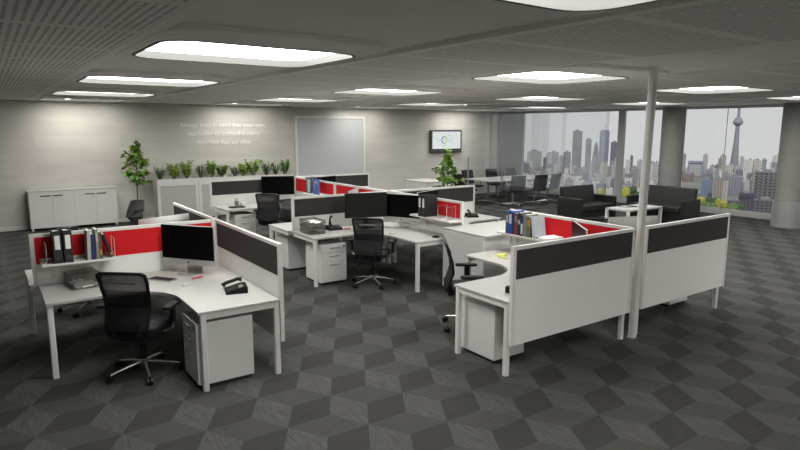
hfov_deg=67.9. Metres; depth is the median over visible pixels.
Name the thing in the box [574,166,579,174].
building
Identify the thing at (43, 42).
ceiling panel
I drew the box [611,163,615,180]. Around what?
building
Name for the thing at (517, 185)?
chair
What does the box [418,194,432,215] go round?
ring binder
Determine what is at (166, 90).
ceiling panel
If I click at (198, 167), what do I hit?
potted plant
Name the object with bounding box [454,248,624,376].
desk
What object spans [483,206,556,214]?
trim
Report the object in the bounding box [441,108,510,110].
ceiling light
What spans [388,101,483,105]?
ceiling light
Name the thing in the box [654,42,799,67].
ceiling panel
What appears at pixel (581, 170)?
building
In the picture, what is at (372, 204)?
monitor
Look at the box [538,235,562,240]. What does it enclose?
paper ream
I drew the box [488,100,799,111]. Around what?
strip
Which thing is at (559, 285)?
screen
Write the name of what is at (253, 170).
potted plant
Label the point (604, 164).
building
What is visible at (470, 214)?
desk phone
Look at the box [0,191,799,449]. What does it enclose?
floor
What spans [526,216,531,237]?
book
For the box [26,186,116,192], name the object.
countertop
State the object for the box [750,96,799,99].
ceiling light
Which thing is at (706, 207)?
window
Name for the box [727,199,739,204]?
building
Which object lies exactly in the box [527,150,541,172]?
building
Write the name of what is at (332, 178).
desktop computer
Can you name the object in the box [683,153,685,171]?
building
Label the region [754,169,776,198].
building
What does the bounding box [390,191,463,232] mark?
screen
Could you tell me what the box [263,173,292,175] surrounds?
base cabinet
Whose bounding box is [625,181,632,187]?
building
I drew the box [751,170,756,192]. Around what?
building
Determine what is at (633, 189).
street tree
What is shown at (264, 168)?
potted plant
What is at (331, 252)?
drawer pedestal
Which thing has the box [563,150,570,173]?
building
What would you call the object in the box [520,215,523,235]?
book
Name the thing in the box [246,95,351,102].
ceiling light
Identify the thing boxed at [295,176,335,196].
screen
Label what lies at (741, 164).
building
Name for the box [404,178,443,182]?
countertop
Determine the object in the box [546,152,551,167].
building
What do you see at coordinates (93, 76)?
ceiling light
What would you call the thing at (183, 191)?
base cabinet
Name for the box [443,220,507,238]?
desk
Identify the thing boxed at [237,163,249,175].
potted plant
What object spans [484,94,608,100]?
ceiling light
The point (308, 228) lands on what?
document tray
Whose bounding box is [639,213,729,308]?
screen
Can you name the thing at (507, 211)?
book
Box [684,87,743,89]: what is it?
diffuser
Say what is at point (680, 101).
ceiling light
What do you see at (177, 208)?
screen
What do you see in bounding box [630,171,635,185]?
building
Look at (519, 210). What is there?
book
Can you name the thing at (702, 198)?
street tree
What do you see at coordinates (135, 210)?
potted tree
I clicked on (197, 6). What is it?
strip
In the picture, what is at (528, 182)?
building
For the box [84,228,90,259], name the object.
book
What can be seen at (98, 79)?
diffuser
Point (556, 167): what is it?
building
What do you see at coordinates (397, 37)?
ceiling panel
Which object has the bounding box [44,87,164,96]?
ceiling light
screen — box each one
[29,219,216,287]
[173,203,216,257]
[209,176,294,206]
[215,219,284,341]
[291,191,386,230]
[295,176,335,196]
[297,173,368,187]
[335,183,387,220]
[389,185,474,220]
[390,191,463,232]
[508,228,634,346]
[509,209,632,248]
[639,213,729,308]
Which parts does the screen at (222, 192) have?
fabric panel, panel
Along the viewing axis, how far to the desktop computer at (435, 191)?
9.93 m
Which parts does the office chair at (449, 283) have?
backrest frame, seat, arm post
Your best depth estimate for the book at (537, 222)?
7.15 m
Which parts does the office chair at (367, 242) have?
backrest, backrest frame, backrest, seat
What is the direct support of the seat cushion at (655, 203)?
on the sofa at (678, 203)
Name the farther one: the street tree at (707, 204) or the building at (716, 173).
the building at (716, 173)
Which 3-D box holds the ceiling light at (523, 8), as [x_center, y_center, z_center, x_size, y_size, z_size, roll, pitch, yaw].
[0.731,-0.971,2.043,1.740,0.074,2.030,-6,11,-34]
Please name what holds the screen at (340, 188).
attached to the desk at (285, 228)
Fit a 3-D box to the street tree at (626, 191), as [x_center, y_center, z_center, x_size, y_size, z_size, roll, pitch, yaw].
[266.999,-25.079,703.172,15.500,40.288,19.439,-1,9,-8]
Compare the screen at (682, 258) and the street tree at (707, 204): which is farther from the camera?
the street tree at (707, 204)
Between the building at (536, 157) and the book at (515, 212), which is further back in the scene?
the building at (536, 157)
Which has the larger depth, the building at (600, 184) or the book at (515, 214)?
the building at (600, 184)
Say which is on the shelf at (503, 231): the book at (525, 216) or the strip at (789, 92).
the book at (525, 216)
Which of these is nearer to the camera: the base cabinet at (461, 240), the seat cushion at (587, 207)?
the base cabinet at (461, 240)
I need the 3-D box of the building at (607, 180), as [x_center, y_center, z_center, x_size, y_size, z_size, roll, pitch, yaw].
[341.841,-65.826,982.000,12.300,31.870,15.900,3,10,19]
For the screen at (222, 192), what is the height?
0.535 m
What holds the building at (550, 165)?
on the ground
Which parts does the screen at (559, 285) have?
panel, fabric panel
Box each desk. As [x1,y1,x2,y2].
[24,269,39,333]
[39,264,280,391]
[214,203,257,222]
[268,222,384,262]
[292,221,442,291]
[393,213,500,262]
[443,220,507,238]
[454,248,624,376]
[632,262,718,334]
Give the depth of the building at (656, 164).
1207.61 m
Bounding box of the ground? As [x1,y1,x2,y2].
[533,166,750,201]
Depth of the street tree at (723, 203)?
636.05 m
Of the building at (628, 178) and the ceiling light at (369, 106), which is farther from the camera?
the building at (628, 178)
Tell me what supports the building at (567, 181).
on the ground
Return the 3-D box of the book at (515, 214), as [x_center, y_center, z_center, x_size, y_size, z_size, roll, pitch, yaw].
[1.510,-0.017,7.404,0.191,0.265,0.055,-6,11,-34]
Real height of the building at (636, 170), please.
29.980 m
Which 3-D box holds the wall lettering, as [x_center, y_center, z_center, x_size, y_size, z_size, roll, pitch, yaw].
[-4.633,-2.398,15.664,2.270,0.590,0.008,-6,11,-34]
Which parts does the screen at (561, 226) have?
panel, fabric panel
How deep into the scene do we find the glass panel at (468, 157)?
15.30 m
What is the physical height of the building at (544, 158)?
39.535 m
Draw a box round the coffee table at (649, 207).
[605,204,662,223]
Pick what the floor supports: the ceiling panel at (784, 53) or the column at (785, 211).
the column at (785, 211)
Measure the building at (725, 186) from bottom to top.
32.710 m
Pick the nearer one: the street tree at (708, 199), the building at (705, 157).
the street tree at (708, 199)
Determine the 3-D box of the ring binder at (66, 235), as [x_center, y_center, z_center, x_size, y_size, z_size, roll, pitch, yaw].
[-3.295,0.194,5.875,0.075,0.318,0.238,-6,11,-34]
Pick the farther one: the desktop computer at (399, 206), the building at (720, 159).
the building at (720, 159)
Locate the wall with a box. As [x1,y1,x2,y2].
[0,99,497,227]
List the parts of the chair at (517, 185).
seat, backrest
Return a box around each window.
[521,110,621,195]
[617,109,662,199]
[687,107,727,209]
[719,106,782,215]
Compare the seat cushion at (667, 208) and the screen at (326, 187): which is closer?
the screen at (326, 187)
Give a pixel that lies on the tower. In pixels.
(738, 121)
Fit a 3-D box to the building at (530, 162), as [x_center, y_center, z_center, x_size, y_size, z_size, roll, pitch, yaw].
[314.311,-139.815,1429.089,10.800,34.810,9.600,2,9,12]
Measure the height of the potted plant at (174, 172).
0.420 m
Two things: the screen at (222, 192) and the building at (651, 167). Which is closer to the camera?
the screen at (222, 192)
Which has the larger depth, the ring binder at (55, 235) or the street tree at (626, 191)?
the street tree at (626, 191)
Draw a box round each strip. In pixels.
[29,0,221,99]
[123,0,799,104]
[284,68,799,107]
[399,90,799,109]
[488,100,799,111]
[497,100,798,111]
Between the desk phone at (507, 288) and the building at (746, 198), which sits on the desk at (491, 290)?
the desk phone at (507, 288)
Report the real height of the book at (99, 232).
0.270 m
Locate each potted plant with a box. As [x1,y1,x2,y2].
[154,166,167,179]
[165,163,179,178]
[179,160,193,177]
[195,165,207,177]
[203,161,215,176]
[216,165,227,176]
[229,166,239,175]
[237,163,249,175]
[244,159,262,174]
[260,161,273,174]
[269,163,281,173]
[279,159,289,173]
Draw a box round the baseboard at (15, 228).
[0,190,494,231]
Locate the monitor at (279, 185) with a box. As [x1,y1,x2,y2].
[261,176,293,199]
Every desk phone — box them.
[221,277,247,294]
[324,215,342,230]
[464,209,478,217]
[505,285,509,292]
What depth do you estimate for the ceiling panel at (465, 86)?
8.89 m
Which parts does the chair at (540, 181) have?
seat, backrest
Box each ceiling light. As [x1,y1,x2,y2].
[33,95,131,101]
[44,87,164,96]
[66,69,234,87]
[115,23,390,68]
[206,100,294,105]
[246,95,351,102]
[321,84,463,95]
[335,105,415,108]
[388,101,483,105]
[415,0,666,17]
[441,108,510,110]
[454,63,668,84]
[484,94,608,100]
[501,105,582,108]
[603,100,709,105]
[635,82,799,93]
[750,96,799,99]
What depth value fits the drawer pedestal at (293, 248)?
9.59 m
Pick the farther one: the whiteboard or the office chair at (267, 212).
the whiteboard
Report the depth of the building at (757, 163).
1203.19 m
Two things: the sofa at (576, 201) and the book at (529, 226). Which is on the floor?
the sofa at (576, 201)
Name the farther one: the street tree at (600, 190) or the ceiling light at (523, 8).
the street tree at (600, 190)
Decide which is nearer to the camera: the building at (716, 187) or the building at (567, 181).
the building at (567, 181)
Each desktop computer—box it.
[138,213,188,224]
[161,223,215,275]
[315,175,335,181]
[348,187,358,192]
[383,193,420,228]
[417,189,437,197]
[571,220,587,236]
[608,215,657,261]
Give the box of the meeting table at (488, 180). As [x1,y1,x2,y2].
[465,174,562,203]
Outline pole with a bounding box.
[626,67,659,339]
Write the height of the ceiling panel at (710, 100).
0.060 m
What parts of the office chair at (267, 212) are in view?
backrest, backrest frame, backrest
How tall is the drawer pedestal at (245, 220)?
0.600 m
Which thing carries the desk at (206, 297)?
on the floor
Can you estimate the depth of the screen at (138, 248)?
6.30 m
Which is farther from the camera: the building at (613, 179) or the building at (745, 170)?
the building at (745, 170)
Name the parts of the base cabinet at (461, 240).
door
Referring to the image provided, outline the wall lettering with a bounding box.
[180,122,264,145]
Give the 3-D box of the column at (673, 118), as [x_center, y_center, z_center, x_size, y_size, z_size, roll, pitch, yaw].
[7.478,-1.816,16.390,0.650,2.905,0.650,-6,11,-34]
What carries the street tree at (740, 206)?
on the ground
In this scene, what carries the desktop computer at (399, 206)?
on the desk at (420, 237)
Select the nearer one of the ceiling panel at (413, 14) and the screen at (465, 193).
the ceiling panel at (413, 14)
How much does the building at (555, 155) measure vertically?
53.700 m
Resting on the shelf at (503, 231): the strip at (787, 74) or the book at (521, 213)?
the book at (521, 213)
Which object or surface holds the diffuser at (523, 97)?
attached to the ceiling light at (562, 97)
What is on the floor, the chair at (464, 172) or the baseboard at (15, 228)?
the chair at (464, 172)
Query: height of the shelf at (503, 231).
0.205 m
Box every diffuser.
[87,77,201,81]
[146,41,335,59]
[361,89,412,91]
[499,72,599,78]
[523,97,553,97]
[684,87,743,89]
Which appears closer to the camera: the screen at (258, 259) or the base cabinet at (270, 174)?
the screen at (258, 259)
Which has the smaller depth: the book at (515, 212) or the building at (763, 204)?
the book at (515, 212)
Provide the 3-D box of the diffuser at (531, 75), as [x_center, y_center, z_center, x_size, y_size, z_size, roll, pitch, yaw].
[1.787,-1.813,7.089,1.548,0.004,1.228,-6,11,-34]
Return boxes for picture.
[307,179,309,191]
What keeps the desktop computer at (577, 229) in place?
on the desk at (491, 290)
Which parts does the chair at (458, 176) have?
backrest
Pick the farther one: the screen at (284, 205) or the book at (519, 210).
the screen at (284, 205)
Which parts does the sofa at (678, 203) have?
arm, backrest, arm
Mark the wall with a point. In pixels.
(44, 144)
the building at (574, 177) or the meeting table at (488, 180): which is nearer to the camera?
the meeting table at (488, 180)
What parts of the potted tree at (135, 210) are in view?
pot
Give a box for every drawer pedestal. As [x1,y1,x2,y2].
[182,311,253,386]
[229,211,255,232]
[275,231,305,270]
[306,238,346,284]
[461,294,523,362]
[659,296,686,306]
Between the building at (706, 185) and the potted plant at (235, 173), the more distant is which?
the building at (706, 185)
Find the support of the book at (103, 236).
on the shelf at (78, 259)
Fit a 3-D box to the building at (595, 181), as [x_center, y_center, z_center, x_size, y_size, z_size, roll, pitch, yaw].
[318.559,-59.836,965.067,12.200,25.360,10.700,3,10,18]
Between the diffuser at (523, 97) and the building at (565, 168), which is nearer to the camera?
the diffuser at (523, 97)
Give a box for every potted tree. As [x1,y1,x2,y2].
[119,140,151,224]
[431,147,464,186]
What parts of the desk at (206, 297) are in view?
leg, frame rail, leg, leg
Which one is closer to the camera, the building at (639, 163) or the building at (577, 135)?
the building at (639, 163)
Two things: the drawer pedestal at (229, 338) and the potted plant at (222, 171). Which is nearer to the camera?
the drawer pedestal at (229, 338)
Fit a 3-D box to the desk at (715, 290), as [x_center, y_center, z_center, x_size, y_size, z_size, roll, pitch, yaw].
[2.838,0.675,7.785,1.788,0.720,1.788,-6,11,-34]
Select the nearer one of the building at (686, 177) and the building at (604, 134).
the building at (686, 177)
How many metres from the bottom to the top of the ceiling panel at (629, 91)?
0.060 m
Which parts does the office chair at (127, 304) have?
backrest, backrest frame, backrest, seat, armrest, arm post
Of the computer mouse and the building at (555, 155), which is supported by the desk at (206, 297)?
the computer mouse
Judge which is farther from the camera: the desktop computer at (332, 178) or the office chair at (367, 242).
the desktop computer at (332, 178)
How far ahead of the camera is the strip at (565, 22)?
4.28 m
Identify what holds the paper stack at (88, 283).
in the document tray at (88, 273)
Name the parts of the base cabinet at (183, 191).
panel, door, panel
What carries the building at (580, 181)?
on the ground
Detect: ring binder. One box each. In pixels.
[49,228,62,263]
[60,227,73,262]
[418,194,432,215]
[422,194,436,216]
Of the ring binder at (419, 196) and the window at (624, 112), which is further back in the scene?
the window at (624, 112)
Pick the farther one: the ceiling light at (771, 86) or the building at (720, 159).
the building at (720, 159)
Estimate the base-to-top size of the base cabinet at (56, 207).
0.900 m
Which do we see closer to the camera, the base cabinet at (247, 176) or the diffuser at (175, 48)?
the diffuser at (175, 48)
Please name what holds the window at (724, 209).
in the wall
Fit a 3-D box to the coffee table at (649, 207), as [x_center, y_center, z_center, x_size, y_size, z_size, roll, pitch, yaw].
[5.543,-0.204,14.090,1.340,0.450,0.620,-6,11,-34]
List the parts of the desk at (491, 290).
leg, leg, frame rail, leg, leg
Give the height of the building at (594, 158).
46.990 m
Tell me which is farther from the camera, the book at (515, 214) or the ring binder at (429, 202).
the ring binder at (429, 202)
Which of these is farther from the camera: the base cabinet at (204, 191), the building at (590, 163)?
the building at (590, 163)
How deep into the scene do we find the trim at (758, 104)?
17.04 m
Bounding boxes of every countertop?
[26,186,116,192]
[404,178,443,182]
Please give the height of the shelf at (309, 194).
0.205 m
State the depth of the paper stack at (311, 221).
8.89 m
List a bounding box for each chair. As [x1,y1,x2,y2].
[49,226,102,317]
[95,272,184,385]
[253,193,280,239]
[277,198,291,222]
[347,217,396,289]
[442,236,483,332]
[453,173,476,190]
[461,170,482,199]
[485,169,506,197]
[502,176,525,206]
[505,168,525,195]
[523,175,547,205]
[538,173,561,203]
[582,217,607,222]
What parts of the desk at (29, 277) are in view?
leg, frame rail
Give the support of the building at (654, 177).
on the ground
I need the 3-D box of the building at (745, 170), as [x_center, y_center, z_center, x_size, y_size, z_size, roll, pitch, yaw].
[700.792,-99.607,1207.568,6.200,27.985,5.600,5,11,30]
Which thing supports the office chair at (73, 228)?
on the floor
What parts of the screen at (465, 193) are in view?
fabric panel, panel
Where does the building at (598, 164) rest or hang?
on the ground
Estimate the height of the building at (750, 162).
37.750 m
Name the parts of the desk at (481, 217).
leg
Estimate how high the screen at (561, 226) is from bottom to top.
0.535 m
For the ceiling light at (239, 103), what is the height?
0.074 m
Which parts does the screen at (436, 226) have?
panel, fabric panel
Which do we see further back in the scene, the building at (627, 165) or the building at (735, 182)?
the building at (627, 165)
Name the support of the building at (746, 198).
on the ground
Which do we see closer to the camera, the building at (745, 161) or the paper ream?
the paper ream
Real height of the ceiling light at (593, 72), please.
0.074 m
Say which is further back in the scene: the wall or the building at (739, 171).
the building at (739, 171)
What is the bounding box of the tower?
[730,108,742,164]
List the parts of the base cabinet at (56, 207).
door, door, door, door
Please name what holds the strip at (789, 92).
attached to the ceiling
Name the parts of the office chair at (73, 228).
backrest frame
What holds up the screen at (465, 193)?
attached to the desk
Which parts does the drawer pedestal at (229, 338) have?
drawer, drawer, drawer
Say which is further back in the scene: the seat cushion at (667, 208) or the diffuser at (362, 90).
the seat cushion at (667, 208)
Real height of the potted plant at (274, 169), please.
0.371 m
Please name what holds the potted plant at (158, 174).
on the base cabinet at (183, 191)
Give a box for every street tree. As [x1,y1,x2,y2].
[595,188,605,194]
[622,187,630,197]
[629,186,636,194]
[697,197,705,203]
[700,202,716,206]
[705,197,717,202]
[715,198,726,207]
[725,202,737,209]
[737,204,745,210]
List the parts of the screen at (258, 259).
fabric panel, panel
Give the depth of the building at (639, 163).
1280.17 m
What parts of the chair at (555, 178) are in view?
backrest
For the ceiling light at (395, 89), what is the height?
0.074 m
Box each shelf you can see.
[40,251,116,277]
[302,193,328,195]
[409,213,461,225]
[497,230,548,244]
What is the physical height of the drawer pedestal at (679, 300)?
0.600 m
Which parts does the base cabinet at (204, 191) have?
panel, door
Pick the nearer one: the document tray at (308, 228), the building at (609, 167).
the document tray at (308, 228)
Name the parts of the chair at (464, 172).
backrest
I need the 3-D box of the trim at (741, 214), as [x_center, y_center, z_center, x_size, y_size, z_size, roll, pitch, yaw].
[10.102,-0.042,14.247,0.170,0.100,19.540,-6,11,-34]
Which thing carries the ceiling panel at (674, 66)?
attached to the ceiling
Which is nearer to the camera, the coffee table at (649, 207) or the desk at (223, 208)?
the desk at (223, 208)
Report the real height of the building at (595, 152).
78.200 m
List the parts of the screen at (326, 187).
panel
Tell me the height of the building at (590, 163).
39.430 m
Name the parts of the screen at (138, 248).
panel, fabric panel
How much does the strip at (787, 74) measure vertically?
0.096 m
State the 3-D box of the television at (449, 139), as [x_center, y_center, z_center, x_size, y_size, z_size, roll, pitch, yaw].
[1.534,-2.800,19.896,1.320,0.760,0.104,-6,11,-34]
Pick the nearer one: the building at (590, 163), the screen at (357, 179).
the screen at (357, 179)
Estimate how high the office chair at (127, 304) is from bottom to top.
1.040 m
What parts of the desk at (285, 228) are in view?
leg, frame rail, leg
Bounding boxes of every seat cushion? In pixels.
[583,201,612,209]
[583,203,598,211]
[630,201,664,210]
[654,204,680,213]
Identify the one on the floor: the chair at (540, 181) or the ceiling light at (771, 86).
the chair at (540, 181)
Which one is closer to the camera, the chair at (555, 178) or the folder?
the folder
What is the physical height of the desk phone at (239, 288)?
0.128 m
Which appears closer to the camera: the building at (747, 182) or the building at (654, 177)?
the building at (747, 182)
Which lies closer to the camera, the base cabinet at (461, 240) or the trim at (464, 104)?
the base cabinet at (461, 240)
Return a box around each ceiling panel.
[0,0,195,99]
[59,84,183,92]
[65,63,267,88]
[105,5,468,72]
[128,0,799,103]
[214,0,564,34]
[298,94,373,97]
[307,82,499,95]
[421,57,737,85]
[473,92,641,100]
[589,99,742,104]
[608,81,799,94]
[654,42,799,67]
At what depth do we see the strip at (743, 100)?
14.48 m
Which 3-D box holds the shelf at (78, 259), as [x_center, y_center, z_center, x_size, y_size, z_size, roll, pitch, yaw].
[-3.223,0.425,5.975,0.660,0.205,0.247,-6,11,-34]
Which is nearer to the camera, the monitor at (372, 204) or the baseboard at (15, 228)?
the monitor at (372, 204)
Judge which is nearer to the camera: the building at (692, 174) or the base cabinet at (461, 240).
the base cabinet at (461, 240)
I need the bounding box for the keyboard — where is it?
[148,276,176,281]
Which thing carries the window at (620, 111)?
in the wall
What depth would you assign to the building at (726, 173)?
1068.05 m
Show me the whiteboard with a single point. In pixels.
(324, 145)
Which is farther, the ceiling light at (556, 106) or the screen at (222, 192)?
the ceiling light at (556, 106)
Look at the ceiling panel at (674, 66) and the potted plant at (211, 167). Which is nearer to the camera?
the ceiling panel at (674, 66)
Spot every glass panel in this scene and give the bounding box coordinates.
[467,157,468,184]
[501,156,502,185]
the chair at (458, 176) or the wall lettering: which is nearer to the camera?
the wall lettering
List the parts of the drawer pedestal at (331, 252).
drawer, drawer, drawer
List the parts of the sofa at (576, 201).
arm, backrest, arm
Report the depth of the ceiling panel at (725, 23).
4.51 m
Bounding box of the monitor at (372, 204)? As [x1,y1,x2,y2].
[344,192,386,217]
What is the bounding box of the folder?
[228,205,244,207]
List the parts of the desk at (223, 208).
leg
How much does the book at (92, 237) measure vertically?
0.255 m
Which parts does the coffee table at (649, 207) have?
leg, leg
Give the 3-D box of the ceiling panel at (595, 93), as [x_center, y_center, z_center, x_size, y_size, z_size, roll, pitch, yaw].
[2.853,-2.623,12.037,1.860,0.060,3.520,-6,11,-34]
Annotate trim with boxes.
[464,104,610,109]
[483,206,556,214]
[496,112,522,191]
[518,104,783,112]
[525,188,770,219]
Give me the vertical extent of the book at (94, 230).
0.300 m
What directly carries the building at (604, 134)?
on the ground
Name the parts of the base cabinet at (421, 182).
door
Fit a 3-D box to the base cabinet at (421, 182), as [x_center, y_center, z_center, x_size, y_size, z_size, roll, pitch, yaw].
[0.734,-0.766,16.084,0.800,0.900,1.086,-6,11,-34]
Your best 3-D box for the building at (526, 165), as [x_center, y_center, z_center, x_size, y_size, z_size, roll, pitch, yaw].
[231.484,-93.611,1100.109,14.800,48.460,14.800,2,9,12]
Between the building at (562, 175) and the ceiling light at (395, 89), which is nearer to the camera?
the ceiling light at (395, 89)
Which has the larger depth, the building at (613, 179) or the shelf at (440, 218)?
the building at (613, 179)
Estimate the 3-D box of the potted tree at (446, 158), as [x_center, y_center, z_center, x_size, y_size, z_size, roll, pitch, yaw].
[1.156,-0.995,14.628,0.687,1.820,0.643,-6,11,-34]
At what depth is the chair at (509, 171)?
20.68 m
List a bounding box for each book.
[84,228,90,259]
[90,232,95,259]
[92,227,99,258]
[98,230,102,258]
[101,231,113,256]
[505,209,516,232]
[508,209,523,233]
[512,212,520,234]
[514,213,517,234]
[517,212,531,235]
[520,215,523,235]
[523,213,537,236]
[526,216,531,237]
[531,215,545,237]
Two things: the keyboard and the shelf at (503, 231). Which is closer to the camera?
the keyboard
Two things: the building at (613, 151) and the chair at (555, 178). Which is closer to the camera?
the chair at (555, 178)
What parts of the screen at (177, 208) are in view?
fabric panel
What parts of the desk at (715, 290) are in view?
leg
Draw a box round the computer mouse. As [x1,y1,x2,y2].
[181,282,191,285]
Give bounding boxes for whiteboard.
[294,116,364,175]
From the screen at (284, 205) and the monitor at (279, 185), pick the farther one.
the monitor at (279, 185)
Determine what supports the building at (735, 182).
on the ground
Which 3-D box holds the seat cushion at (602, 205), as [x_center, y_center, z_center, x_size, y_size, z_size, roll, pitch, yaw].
[5.013,-0.497,15.076,0.589,0.149,0.540,-6,11,-34]
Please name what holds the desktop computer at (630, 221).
on the desk at (715, 290)
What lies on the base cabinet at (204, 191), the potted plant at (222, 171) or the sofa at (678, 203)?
the potted plant at (222, 171)
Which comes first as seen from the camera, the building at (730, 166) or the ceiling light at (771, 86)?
the ceiling light at (771, 86)
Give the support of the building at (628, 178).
on the ground
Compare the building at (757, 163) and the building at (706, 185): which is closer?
the building at (706, 185)
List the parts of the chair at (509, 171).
backrest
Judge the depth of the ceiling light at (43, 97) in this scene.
12.47 m
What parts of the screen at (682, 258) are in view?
panel, fabric panel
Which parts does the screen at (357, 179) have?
fabric panel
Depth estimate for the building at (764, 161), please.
1481.76 m
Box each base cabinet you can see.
[26,186,118,231]
[153,177,199,216]
[196,175,233,215]
[228,174,264,212]
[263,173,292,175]
[404,178,449,188]
[443,220,508,285]
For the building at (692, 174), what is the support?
on the ground
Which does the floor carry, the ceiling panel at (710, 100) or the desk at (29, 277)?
the desk at (29, 277)
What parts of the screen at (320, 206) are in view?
fabric panel, panel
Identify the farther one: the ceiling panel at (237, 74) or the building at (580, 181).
the building at (580, 181)
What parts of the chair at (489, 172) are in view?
backrest, seat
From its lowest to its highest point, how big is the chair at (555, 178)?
0.929 m
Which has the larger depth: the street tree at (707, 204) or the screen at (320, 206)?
the street tree at (707, 204)
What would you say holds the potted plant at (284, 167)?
on the base cabinet at (270, 174)
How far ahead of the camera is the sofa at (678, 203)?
14.64 m
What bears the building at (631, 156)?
on the ground
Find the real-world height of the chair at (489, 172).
0.929 m
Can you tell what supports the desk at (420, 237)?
on the floor
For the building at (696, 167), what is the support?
on the ground
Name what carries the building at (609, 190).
on the ground
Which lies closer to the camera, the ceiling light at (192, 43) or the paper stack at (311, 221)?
the ceiling light at (192, 43)
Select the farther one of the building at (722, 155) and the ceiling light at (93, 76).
the building at (722, 155)
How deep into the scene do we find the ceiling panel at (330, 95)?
11.64 m
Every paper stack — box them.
[70,280,97,286]
[308,220,320,223]
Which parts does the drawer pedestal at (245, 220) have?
drawer, drawer, drawer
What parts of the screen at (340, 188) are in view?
fabric panel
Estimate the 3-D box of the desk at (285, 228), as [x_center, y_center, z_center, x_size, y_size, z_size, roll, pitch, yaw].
[-1.489,0.247,10.366,1.788,0.720,1.788,-6,11,-34]
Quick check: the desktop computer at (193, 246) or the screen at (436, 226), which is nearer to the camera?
the desktop computer at (193, 246)
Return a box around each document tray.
[63,267,99,289]
[300,217,325,234]
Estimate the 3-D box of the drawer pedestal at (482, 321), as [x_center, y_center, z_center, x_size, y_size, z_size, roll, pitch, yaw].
[0.930,1.009,6.072,0.420,0.600,0.534,-6,11,-34]
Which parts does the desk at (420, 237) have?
leg, frame rail, leg, leg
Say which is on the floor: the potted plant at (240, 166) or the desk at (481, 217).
the desk at (481, 217)
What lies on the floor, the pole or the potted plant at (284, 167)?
the pole
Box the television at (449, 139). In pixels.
[430,130,461,152]
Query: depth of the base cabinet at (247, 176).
15.82 m
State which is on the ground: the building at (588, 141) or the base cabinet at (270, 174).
the building at (588, 141)
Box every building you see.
[524,161,528,174]
[525,180,532,187]
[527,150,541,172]
[529,160,532,173]
[534,155,537,173]
[543,157,545,170]
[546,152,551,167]
[547,163,553,174]
[550,151,558,164]
[553,164,558,172]
[560,172,563,186]
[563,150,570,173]
[564,167,567,182]
[565,177,573,185]
[571,175,578,184]
[572,130,582,171]
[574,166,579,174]
[576,179,584,184]
[579,167,583,177]
[582,171,588,181]
[585,138,591,166]
[586,155,589,172]
[588,161,592,179]
[592,155,596,174]
[592,180,598,192]
[593,141,598,161]
[596,182,605,192]
[597,162,599,173]
[598,124,609,170]
[600,161,607,181]
[603,175,610,187]
[606,186,612,194]
[607,165,611,174]
[610,141,616,162]
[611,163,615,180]
[611,177,614,189]
[625,160,629,172]
[625,177,631,182]
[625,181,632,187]
[630,155,632,167]
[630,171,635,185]
[632,168,638,182]
[637,159,641,177]
[650,163,652,178]
[651,175,657,180]
[653,161,658,176]
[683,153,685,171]
[684,173,689,181]
[687,161,703,175]
[690,172,694,181]
[700,178,712,197]
[703,154,707,171]
[712,176,723,198]
[714,168,718,177]
[718,157,721,168]
[720,154,726,172]
[722,179,727,200]
[723,172,729,184]
[726,174,743,194]
[727,163,733,174]
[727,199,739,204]
[736,168,742,175]
[738,191,755,210]
[739,156,743,166]
[743,160,747,169]
[743,169,746,182]
[744,178,749,190]
[747,158,752,173]
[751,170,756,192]
[752,197,772,212]
[753,159,760,170]
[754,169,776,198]
[762,158,766,167]
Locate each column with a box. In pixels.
[657,106,686,186]
[770,102,799,228]
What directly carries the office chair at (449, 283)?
on the floor
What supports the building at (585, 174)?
on the ground
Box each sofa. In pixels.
[557,184,616,218]
[626,184,700,220]
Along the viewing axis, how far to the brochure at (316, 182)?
11.78 m
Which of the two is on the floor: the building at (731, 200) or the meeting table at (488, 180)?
the meeting table at (488, 180)
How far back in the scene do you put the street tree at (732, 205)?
519.20 m

